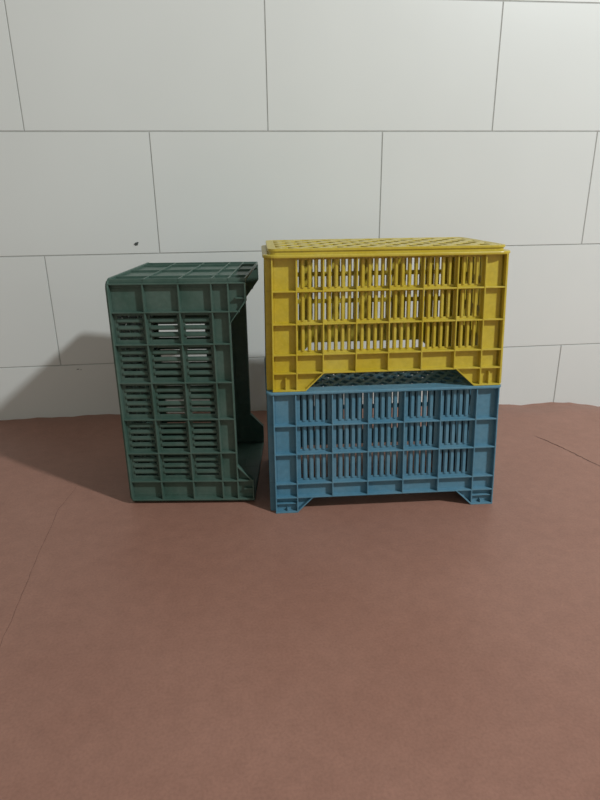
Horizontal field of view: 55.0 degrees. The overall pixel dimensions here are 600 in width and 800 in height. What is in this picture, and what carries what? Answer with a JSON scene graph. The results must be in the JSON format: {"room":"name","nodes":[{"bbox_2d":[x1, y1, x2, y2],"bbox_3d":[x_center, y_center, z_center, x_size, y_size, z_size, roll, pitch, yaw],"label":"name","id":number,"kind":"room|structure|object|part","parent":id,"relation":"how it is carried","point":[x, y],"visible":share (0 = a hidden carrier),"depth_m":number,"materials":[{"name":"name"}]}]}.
{"room":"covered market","nodes":[
{"label":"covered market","id":0,"kind":"room"},
{"bbox_2d":[0,402,599,799],"bbox_3d":[0.166,0.622,0.049,5.080,0.061,3.610,-3,19,-6],"label":"floor","id":1,"kind":"structure","parent":0,"point":[430,645],"depth_m":0.84,"materials":[{"name":"brown tile"}]},
{"bbox_2d":[105,262,263,501],"bbox_3d":[-0.226,-0.054,1.274,0.258,0.464,0.322,-1,19,0],"label":"plastic crate","id":2,"kind":"object","parent":1,"relation":"on","point":[220,459],"visible":1,"depth_m":1.15,"materials":[{"name":"green plastic"}]},
{"bbox_3d":[-0.226,-0.212,1.067,0.252,0.007,0.007,-1,19,0],"label":"corner post","id":3,"kind":"part","parent":2,"relation":"part of","materials":[{"name":"green plastic"}]},
{"bbox_3d":[-0.221,0.197,1.208,0.252,0.007,0.007,-1,19,0],"label":"corner post","id":4,"kind":"part","parent":2,"relation":"part of","materials":[{"name":"green plastic"}]},
{"bbox_3d":[-0.219,0.103,1.482,0.252,0.007,0.007,-1,19,0],"label":"corner post","id":5,"kind":"part","parent":2,"relation":"part of","materials":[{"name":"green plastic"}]},
{"bbox_2d":[264,358,500,513],"bbox_3d":[0.158,0.056,1.260,0.461,0.256,0.275,-2,19,-4],"label":"plastic crate","id":6,"kind":"object","parent":1,"relation":"on","point":[461,419],"visible":0.88,"depth_m":1.14,"materials":[{"name":"blue plastic"}]},
{"bbox_3d":[-0.047,0.105,1.133,0.007,0.251,0.009,-2,19,-4],"label":"corner post","id":7,"kind":"part","parent":6,"relation":"part of","materials":[{"name":"blue plastic"}]},
{"bbox_2d":[261,237,509,391],"bbox_3d":[0.153,-0.187,1.175,0.454,0.260,0.266,-2,19,-4],"label":"plastic crate","id":8,"kind":"object","parent":6,"relation":"on","point":[467,335],"visible":1,"depth_m":1.07,"materials":[{"name":"yellow plastic"}]},
{"bbox_3d":[-0.049,-0.135,1.054,0.010,0.245,0.009,15,25,39],"label":"corner post","id":9,"kind":"part","parent":8,"relation":"part of","materials":[{"name":"yellow plastic"}]},
{"bbox_3d":[0.369,-0.149,1.080,0.015,0.245,0.009,5,20,15],"label":"corner post","id":10,"kind":"part","parent":8,"relation":"part of","materials":[{"name":"yellow plastic"}]},
{"bbox_3d":[0.378,0.091,1.159,0.015,0.251,0.008,3,19,11],"label":"corner post","id":11,"kind":"part","parent":6,"relation":"part of","materials":[{"name":"blue plastic"}]},
{"bbox_2d":[0,0,599,419],"bbox_3d":[-0.044,-0.711,1.540,5.100,1.791,0.121,-3,19,-6],"label":"wall","id":12,"kind":"structure","parent":0,"point":[134,133],"depth_m":1.50,"materials":[{"name":"white tile"}]}
]}

